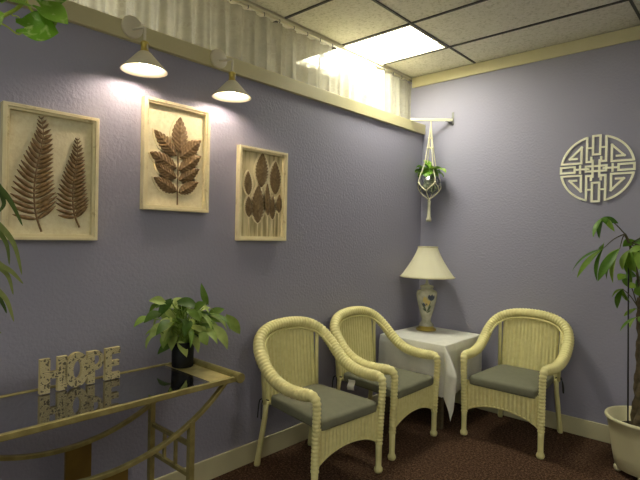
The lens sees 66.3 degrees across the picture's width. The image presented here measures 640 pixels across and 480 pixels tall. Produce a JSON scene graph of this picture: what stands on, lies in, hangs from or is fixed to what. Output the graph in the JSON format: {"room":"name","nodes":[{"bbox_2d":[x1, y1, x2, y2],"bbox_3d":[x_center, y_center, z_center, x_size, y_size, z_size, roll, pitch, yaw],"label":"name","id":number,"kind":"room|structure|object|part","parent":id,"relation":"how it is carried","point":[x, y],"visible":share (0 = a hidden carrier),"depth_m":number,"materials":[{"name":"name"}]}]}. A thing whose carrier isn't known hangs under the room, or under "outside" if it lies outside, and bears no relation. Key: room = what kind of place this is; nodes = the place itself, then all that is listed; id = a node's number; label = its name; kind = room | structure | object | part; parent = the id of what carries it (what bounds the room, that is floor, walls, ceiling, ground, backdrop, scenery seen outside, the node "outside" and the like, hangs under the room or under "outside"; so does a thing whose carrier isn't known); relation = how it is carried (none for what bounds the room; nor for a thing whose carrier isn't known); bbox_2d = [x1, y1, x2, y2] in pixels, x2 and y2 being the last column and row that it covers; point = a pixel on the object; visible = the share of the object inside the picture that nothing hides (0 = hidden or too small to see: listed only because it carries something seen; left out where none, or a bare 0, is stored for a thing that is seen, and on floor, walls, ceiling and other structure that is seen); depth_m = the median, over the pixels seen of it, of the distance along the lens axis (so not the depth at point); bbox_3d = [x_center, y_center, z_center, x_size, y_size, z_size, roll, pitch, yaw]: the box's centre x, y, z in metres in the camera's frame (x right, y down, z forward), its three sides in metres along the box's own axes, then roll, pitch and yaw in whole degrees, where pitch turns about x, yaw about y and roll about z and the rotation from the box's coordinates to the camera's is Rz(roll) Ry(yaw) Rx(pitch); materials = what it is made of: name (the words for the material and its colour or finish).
{"room":"waiting room","nodes":[
{"label":"waiting room","id":0,"kind":"room"},
{"bbox_2d":[171,342,193,368],"bbox_3d":[-0.676,0.559,2.417,0.108,0.123,0.108,2,1,42],"label":"pot","id":1,"kind":"object","parent":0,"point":[182,353],"depth_m":2.37,"materials":[{"name":"black"}]},
{"bbox_2d":[0,2,422,479],"bbox_3d":[-1.043,0.193,2.418,0.160,2.323,5.600,2,1,42],"label":"wall","id":2,"kind":"structure","parent":0,"point":[354,197],"depth_m":2.69,"materials":[{"name":"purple paint"}]},
{"bbox_2d":[0,101,99,239],"bbox_3d":[-1.161,-0.280,2.126,0.036,0.560,0.386,2,1,42],"label":"framed art","id":3,"kind":"object","parent":2,"relation":"attached to","point":[49,159],"visible":0.99,"depth_m":2.12,"materials":[{"name":"beige wood"}]},
{"bbox_2d":[140,96,210,212],"bbox_3d":[-0.750,-0.431,2.571,0.036,0.560,0.386,2,1,42],"label":"framed art","id":4,"kind":"object","parent":2,"relation":"attached to","point":[175,137],"visible":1,"depth_m":2.56,"materials":[{"name":"beige wood"}]},
{"bbox_3d":[-0.747,-0.353,2.586,0.008,0.336,0.016,2,1,42],"label":"stem","id":5,"kind":"part","parent":4,"relation":"part of","materials":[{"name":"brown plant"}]},
{"bbox_2d":[5,0,425,134],"bbox_3d":[-1.019,-1.012,2.408,0.216,0.086,5.600,2,1,42],"label":"trim ledge","id":6,"kind":"object","parent":2,"relation":"on","point":[78,14],"visible":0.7,"depth_m":2.79,"materials":[{"name":"paint"}]},
{"bbox_2d":[120,15,167,77],"bbox_3d":[-0.824,-0.931,2.287,0.237,0.290,0.210,2,1,42],"label":"wall lamp","id":7,"kind":"object","parent":6,"relation":"attached to","point":[142,63],"visible":1,"depth_m":2.33,"materials":[{"name":"beige metal"}]},
{"bbox_3d":[-0.903,-1.026,2.360,0.018,0.106,0.106,2,1,42],"label":"wall plate","id":8,"kind":"part","parent":7,"relation":"part of","materials":[{"name":"beige metal"}]},
{"bbox_3d":[-0.856,-0.969,2.316,0.128,0.099,0.012,2,1,42],"label":"arm","id":9,"kind":"part","parent":7,"relation":"part of","materials":[{"name":"beige metal"}]},
{"bbox_3d":[-0.816,-0.830,2.279,0.210,0.089,0.210,2,1,42],"label":"lamp shade","id":10,"kind":"part","parent":7,"relation":"part of","materials":[{"name":"beige metal"}]},
{"bbox_2d":[140,40,148,51],"bbox_3d":[-0.815,-0.898,2.279,0.042,0.053,0.042,2,1,42],"label":"socket","id":11,"kind":"object","parent":7,"relation":"attached to","point":[144,44],"depth_m":2.26,"materials":[{"name":"yellow metal"}]},
{"bbox_2d":[210,49,250,102],"bbox_3d":[-0.484,-0.916,2.661,0.237,0.290,0.210,2,1,42],"label":"wall lamp","id":12,"kind":"object","parent":6,"relation":"attached to","point":[231,91],"visible":1,"depth_m":2.70,"materials":[{"name":"beige metal"}]},
{"bbox_3d":[-0.563,-1.011,2.733,0.018,0.106,0.106,2,1,42],"label":"wall plate","id":13,"kind":"part","parent":12,"relation":"part of","materials":[{"name":"beige metal"}]},
{"bbox_3d":[-0.515,-0.954,2.690,0.128,0.099,0.012,2,1,42],"label":"arm","id":14,"kind":"part","parent":12,"relation":"part of","materials":[{"name":"beige metal"}]},
{"bbox_3d":[-0.476,-0.816,2.652,0.210,0.089,0.210,2,1,42],"label":"lamp shade","id":15,"kind":"part","parent":12,"relation":"part of","materials":[{"name":"beige"}]},
{"bbox_2d":[229,71,235,80],"bbox_3d":[-0.475,-0.883,2.652,0.042,0.053,0.042,2,1,42],"label":"socket","id":16,"kind":"object","parent":12,"relation":"attached to","point":[232,75],"depth_m":2.64,"materials":[{"name":"yellow metal"}]},
{"bbox_2d":[235,144,287,240],"bbox_3d":[-0.353,-0.276,3.012,0.036,0.560,0.386,2,1,42],"label":"framed art","id":17,"kind":"object","parent":2,"relation":"attached to","point":[261,174],"visible":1,"depth_m":3.00,"materials":[{"name":"beige wood"}]},
{"bbox_2d":[154,393,378,479],"bbox_3d":[-1.003,1.295,2.370,0.014,0.122,5.600,2,1,42],"label":"baseboard","id":18,"kind":"structure","parent":2,"relation":"attached to","point":[215,466],"depth_m":2.95,"materials":[{"name":"beige paint"}]},
{"bbox_2d":[211,401,637,479],"bbox_3d":[-0.069,1.434,1.516,6.250,0.100,5.800,2,1,42],"label":"floor","id":19,"kind":"structure","parent":0,"point":[494,447],"depth_m":3.13,"materials":[{"name":"carpet"}]},
{"bbox_2d":[0,358,244,479],"bbox_3d":[-0.942,0.980,1.955,0.462,0.762,1.245,2,1,42],"label":"console table","id":20,"kind":"object","parent":19,"relation":"on","point":[23,413],"visible":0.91,"depth_m":2.05,"materials":[{"name":"gold metal"}]},
{"bbox_2d":[0,184,22,332],"bbox_3d":[-1.264,0.191,1.458,0.381,0.851,0.532,2,1,28],"label":"plant","id":21,"kind":"object","parent":20,"relation":"on","point":[4,195],"visible":1,"depth_m":1.58,"materials":[{"name":"green plant"}]},
{"bbox_3d":[-1.042,1.079,2.108,0.016,0.402,0.108,2,1,42],"label":"panel","id":22,"kind":"part","parent":20,"relation":"part of","materials":[{"name":"brown wood"}]},
{"bbox_2d":[38,346,119,394],"bbox_3d":[-1.007,0.542,2.072,0.020,0.146,0.332,2,1,40],"label":"word sign","id":23,"kind":"object","parent":20,"relation":"on","point":[64,374],"visible":1,"depth_m":2.04,"materials":[{"name":"beige stone"}]},
{"bbox_3d":[-1.089,0.625,2.093,0.020,0.026,1.175,2,1,42],"label":"rail","id":24,"kind":"part","parent":20,"relation":"part of","materials":[{"name":"gold metal"}]},
{"bbox_3d":[-0.939,0.624,1.956,0.382,0.008,0.925,2,1,42],"label":"glass","id":25,"kind":"part","parent":20,"relation":"part of","materials":[{"name":"black"}]},
{"bbox_3d":[-0.794,1.087,1.882,0.016,0.402,0.108,2,1,42],"label":"panel","id":26,"kind":"part","parent":20,"relation":"part of","materials":[{"name":"brown wood"}]},
{"bbox_3d":[-0.785,0.633,1.816,0.018,0.024,1.175,2,1,42],"label":"rail","id":27,"kind":"part","parent":20,"relation":"part of","materials":[{"name":"gold metal"}]},
{"bbox_3d":[-0.813,1.069,2.358,0.026,0.581,0.026,2,1,42],"label":"leg","id":28,"kind":"part","parent":20,"relation":"part of","materials":[{"name":"gold metal"}]},
{"bbox_2d":[134,283,239,368],"bbox_3d":[-0.649,0.418,2.423,0.368,0.405,0.648,2,1,42],"label":"potted plant","id":29,"kind":"object","parent":20,"relation":"on","point":[174,323],"visible":1,"depth_m":2.36,"materials":[{"name":"green plant"}]},
{"bbox_3d":[-0.566,1.077,2.132,0.026,0.581,0.026,2,1,42],"label":"leg","id":30,"kind":"part","parent":20,"relation":"part of","materials":[{"name":"gold metal"}]},
{"bbox_3d":[-0.585,0.632,2.344,0.382,0.016,0.125,2,1,42],"label":"panel","id":31,"kind":"part","parent":20,"relation":"part of","materials":[{"name":"gold metal"}]},
{"bbox_2d":[253,316,386,479],"bbox_3d":[-0.024,0.934,2.920,0.667,0.881,0.621,1,1,-44],"label":"wicker armchair","id":32,"kind":"object","parent":19,"relation":"on","point":[283,348],"visible":1,"depth_m":2.89,"materials":[{"name":"wicker"}]},
{"bbox_3d":[-0.353,1.165,2.955,0.090,0.404,0.040,1,1,20],"label":"leg","id":33,"kind":"part","parent":32,"relation":"part of","materials":[{"name":"wicker"}]},
{"bbox_3d":[-0.340,0.772,2.930,0.051,0.417,0.025,1,1,16],"label":"post","id":34,"kind":"part","parent":32,"relation":"part of","materials":[{"name":"wicker"}]},
{"bbox_3d":[-0.193,0.757,3.097,0.406,0.469,0.083,1,1,-44],"label":"panel","id":35,"kind":"part","parent":32,"relation":"part of","materials":[{"name":"wicker"}]},
{"bbox_3d":[-0.051,1.169,3.247,0.040,0.404,0.090,1,1,-18],"label":"leg","id":36,"kind":"part","parent":32,"relation":"part of","materials":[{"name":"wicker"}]},
{"bbox_3d":[-0.029,1.283,2.544,0.052,0.185,0.051,1,1,-44],"label":"leg","id":37,"kind":"part","parent":32,"relation":"part of","materials":[{"name":"wicker"}]},
{"bbox_3d":[-0.022,0.776,3.238,0.025,0.417,0.051,1,1,-15],"label":"post","id":38,"kind":"part","parent":32,"relation":"part of","materials":[{"name":"wicker"}]},
{"bbox_2d":[271,384,376,430],"bbox_3d":[0.006,0.962,2.889,0.467,0.077,0.491,1,1,-44],"label":"seat cushion","id":39,"kind":"object","parent":32,"relation":"on","point":[339,409],"depth_m":2.78,"materials":[{"name":"fabric"}]},
{"bbox_3d":[0.347,1.287,2.909,0.052,0.185,0.051,1,1,-44],"label":"leg","id":40,"kind":"part","parent":32,"relation":"part of","materials":[{"name":"wicker"}]},
{"bbox_2d":[329,306,440,460],"bbox_3d":[0.434,0.939,3.453,0.621,0.881,0.667,2,1,42],"label":"wicker armchair","id":41,"kind":"object","parent":19,"relation":"on","point":[353,328],"visible":0.91,"depth_m":3.43,"materials":[{"name":"wicker"}]},
{"bbox_3d":[0.118,0.777,3.444,0.051,0.417,0.025,1,1,13],"label":"post","id":42,"kind":"part","parent":41,"relation":"part of","materials":[{"name":"wicker"}]},
{"bbox_3d":[0.104,1.170,3.468,0.090,0.404,0.040,1,1,16],"label":"leg","id":43,"kind":"part","parent":41,"relation":"part of","materials":[{"name":"wicker"}]},
{"bbox_3d":[0.254,0.761,3.619,0.083,0.469,0.406,2,1,42],"label":"panel","id":44,"kind":"part","parent":41,"relation":"part of","materials":[{"name":"wicker"}]},
{"bbox_3d":[0.386,1.173,3.778,0.040,0.404,0.090,1,1,-22],"label":"leg","id":45,"kind":"part","parent":41,"relation":"part of","materials":[{"name":"wicker"}]},
{"bbox_3d":[0.416,0.780,3.771,0.025,0.417,0.051,1,1,-18],"label":"post","id":46,"kind":"part","parent":41,"relation":"part of","materials":[{"name":"wicker"}]},
{"bbox_2d":[344,367,432,398],"bbox_3d":[0.465,0.967,3.424,0.491,0.077,0.467,2,1,42],"label":"seat cushion","id":47,"kind":"object","parent":41,"relation":"on","point":[410,383],"depth_m":3.30,"materials":[{"name":"fabric"}]},
{"bbox_3d":[0.452,1.288,3.078,0.051,0.185,0.052,2,1,42],"label":"leg","id":48,"kind":"part","parent":41,"relation":"part of","materials":[{"name":"wicker"}]},
{"bbox_3d":[0.805,1.292,3.466,0.051,0.185,0.052,2,1,42],"label":"leg","id":49,"kind":"part","parent":41,"relation":"part of","materials":[{"name":"wicker"}]},
{"bbox_2d":[385,396,473,429],"bbox_3d":[0.890,1.072,3.946,0.565,0.619,0.613,2,1,42],"label":"table","id":50,"kind":"object","parent":19,"relation":"on","point":[440,414],"visible":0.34,"depth_m":3.59,"materials":[{"name":"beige wood"}]},
{"bbox_3d":[0.545,1.077,3.914,0.036,0.594,0.036,2,1,42],"label":"leg","id":51,"kind":"part","parent":50,"relation":"part of","materials":[{"name":"brown wood"}]},
{"bbox_2d":[378,325,481,420],"bbox_3d":[0.914,1.017,3.885,0.685,0.518,0.675,2,1,42],"label":"lace tablecloth","id":52,"kind":"object","parent":50,"relation":"on","point":[449,344],"visible":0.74,"depth_m":3.71,"materials":[{"name":"white fabric"}]},
{"bbox_2d":[400,246,454,331],"bbox_3d":[0.898,0.403,4.116,0.456,0.702,0.456,2,1,42],"label":"table lamp","id":53,"kind":"object","parent":52,"relation":"on","point":[427,263],"visible":1,"depth_m":4.04,"materials":[{"name":"white ceramic"}]},
{"bbox_3d":[0.902,0.183,4.114,0.449,0.258,0.449,2,1,42],"label":"lamp shade","id":54,"kind":"part","parent":53,"relation":"part of","materials":[{"name":"beige fabric"}]},
{"bbox_3d":[0.900,0.308,4.115,0.456,0.007,0.456,2,1,42],"label":"shade trim","id":55,"kind":"part","parent":53,"relation":"part of","materials":[{"name":"beige fabric"}]},
{"bbox_3d":[0.888,1.088,3.600,0.036,0.594,0.036,2,1,42],"label":"leg","id":56,"kind":"part","parent":50,"relation":"part of","materials":[{"name":"brown wood"}]},
{"bbox_2d":[460,308,573,458],"bbox_3d":[1.412,0.959,3.516,0.667,0.881,0.621,2,1,42],"label":"wicker armchair","id":57,"kind":"object","parent":19,"relation":"on","point":[530,362],"visible":1,"depth_m":3.50,"materials":[{"name":"wicker"}]},
{"bbox_3d":[1.026,1.296,3.494,0.052,0.185,0.051,2,1,42],"label":"leg","id":58,"kind":"part","parent":57,"relation":"part of","materials":[{"name":"wicker"}]},
{"bbox_3d":[1.407,0.801,3.835,0.025,0.417,0.051,1,1,13],"label":"post","id":59,"kind":"part","parent":57,"relation":"part of","materials":[{"name":"wicker"}]},
{"bbox_3d":[1.419,1.195,3.844,0.040,0.404,0.090,1,1,16],"label":"leg","id":60,"kind":"part","parent":57,"relation":"part of","materials":[{"name":"wicker"}]},
{"bbox_2d":[469,364,553,398],"bbox_3d":[1.382,0.986,3.485,0.467,0.077,0.491,2,1,42],"label":"seat cushion","id":61,"kind":"object","parent":57,"relation":"on","point":[510,380],"depth_m":3.38,"materials":[{"name":"fabric"}]},
{"bbox_3d":[1.583,0.789,3.698,0.406,0.469,0.083,2,1,42],"label":"panel","id":62,"kind":"part","parent":57,"relation":"part of","materials":[{"name":"wicker"}]},
{"bbox_3d":[1.413,1.308,3.141,0.052,0.185,0.051,2,1,42],"label":"leg","id":63,"kind":"part","parent":57,"relation":"part of","materials":[{"name":"wicker"}]},
{"bbox_3d":[1.729,1.204,3.562,0.090,0.404,0.040,1,1,-22],"label":"leg","id":64,"kind":"part","parent":57,"relation":"part of","materials":[{"name":"wicker"}]},
{"bbox_3d":[1.734,0.811,3.537,0.051,0.417,0.025,1,1,-18],"label":"post","id":65,"kind":"part","parent":57,"relation":"part of","materials":[{"name":"wicker"}]},
{"bbox_2d":[572,216,639,479],"bbox_3d":[1.893,0.634,2.962,0.593,1.557,0.434,1,1,11],"label":"tree","id":66,"kind":"object","parent":19,"relation":"on","point":[623,421],"visible":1,"depth_m":2.97,"materials":[{"name":"green plant"}]},
{"bbox_3d":[1.958,1.225,2.952,0.434,0.314,0.434,2,1,42],"label":"pot","id":67,"kind":"part","parent":66,"relation":"part of","materials":[{"name":"white ceramic"}]},
{"bbox_2d":[228,0,639,79],"bbox_3d":[-0.005,-1.508,1.488,6.250,0.060,5.800,2,1,42],"label":"ceiling","id":68,"kind":"structure","parent":0,"point":[341,21],"depth_m":3.31,"materials":[{"name":"tile"}]},
{"bbox_2d":[0,0,67,40],"bbox_3d":[-0.871,-1.038,1.452,0.225,0.902,0.244,1,1,-10],"label":"vine","id":69,"kind":"object","parent":68,"relation":"hanging from","point":[40,25],"visible":1,"depth_m":1.48,"materials":[{"name":"plant"}]},
{"bbox_2d":[237,0,411,79],"bbox_3d":[-1.051,-1.500,2.441,0.042,0.016,5.599,2,1,42],"label":"track","id":70,"kind":"object","parent":68,"relation":"attached to","point":[247,2],"visible":0.8,"depth_m":3.57,"materials":[{"name":"silver metal"}]},
{"bbox_2d":[69,0,411,119],"bbox_3d":[-0.707,-1.265,2.797,0.075,0.419,4.604,2,1,42],"label":"lace curtain","id":71,"kind":"object","parent":70,"relation":"hanging from","point":[241,34],"visible":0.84,"depth_m":3.18,"materials":[{"name":"beige fabric"}]},
{"bbox_3d":[-0.701,-1.464,2.797,0.012,0.012,4.598,2,1,42],"label":"rod","id":72,"kind":"part","parent":71,"relation":"part of","materials":[{"name":"white metal"}]},
{"bbox_2d":[336,25,446,65],"bbox_3d":[0.367,-1.526,3.946,1.161,0.080,0.516,2,1,42],"label":"ceiling light","id":73,"kind":"object","parent":68,"relation":"attached to","point":[407,41],"visible":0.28,"depth_m":3.85,"materials":[{"name":"beige glowing plastic diffuser panel"}]},
{"bbox_2d":[274,0,639,66],"bbox_3d":[-0.011,-1.474,1.482,6.050,0.011,5.584,2,1,42],"label":"grid","id":74,"kind":"object","parent":68,"relation":"attached to","point":[325,1],"visible":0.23,"depth_m":3.29,"materials":[{"name":"grey metal"}]},
{"bbox_2d":[406,25,639,424],"bbox_3d":[1.892,-0.082,3.615,6.250,2.977,0.120,2,1,42],"label":"wall","id":75,"kind":"structure","parent":0,"point":[504,222],"depth_m":3.72,"materials":[{"name":"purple paint"}]},
{"bbox_2d":[411,112,453,124],"bbox_3d":[0.967,-1.048,4.224,0.372,0.110,0.020,1,1,1],"label":"bracket","id":76,"kind":"object","parent":75,"relation":"attached to","point":[412,119],"visible":1,"depth_m":4.21,"materials":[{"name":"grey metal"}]},
{"bbox_2d":[415,119,445,221],"bbox_3d":[0.947,-0.603,4.226,0.331,0.887,0.197,2,1,31],"label":"plant","id":77,"kind":"object","parent":76,"relation":"hanging from","point":[429,169],"visible":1,"depth_m":4.21,"materials":[{"name":"green plant"}]},
{"bbox_3d":[0.960,-1.035,4.221,0.359,0.024,0.014,1,1,1],"label":"swing arm","id":78,"kind":"part","parent":76,"relation":"part of","materials":[{"name":"white metal"}]},
{"bbox_2d":[412,25,639,87],"bbox_3d":[2.477,-1.387,3.002,4.418,0.092,0.016,2,1,42],"label":"trim","id":79,"kind":"structure","parent":75,"relation":"attached to","point":[632,33],"depth_m":3.75,"materials":[{"name":"beige paint"}]},
{"bbox_2d":[455,390,610,443],"bbox_3d":[2.467,1.364,2.985,4.286,0.122,0.014,2,1,42],"label":"baseboard","id":80,"kind":"structure","parent":75,"relation":"attached to","point":[581,427],"depth_m":3.55,"materials":[{"name":"beige paint"}]},
{"bbox_2d":[560,134,635,201],"bbox_3d":[1.953,-0.506,3.470,0.478,0.478,0.013,2,1,42],"label":"wall medallion","id":81,"kind":"object","parent":75,"relation":"attached to","point":[605,167],"visible":1,"depth_m":3.46,"materials":[{"name":"beige wood"}]}
]}

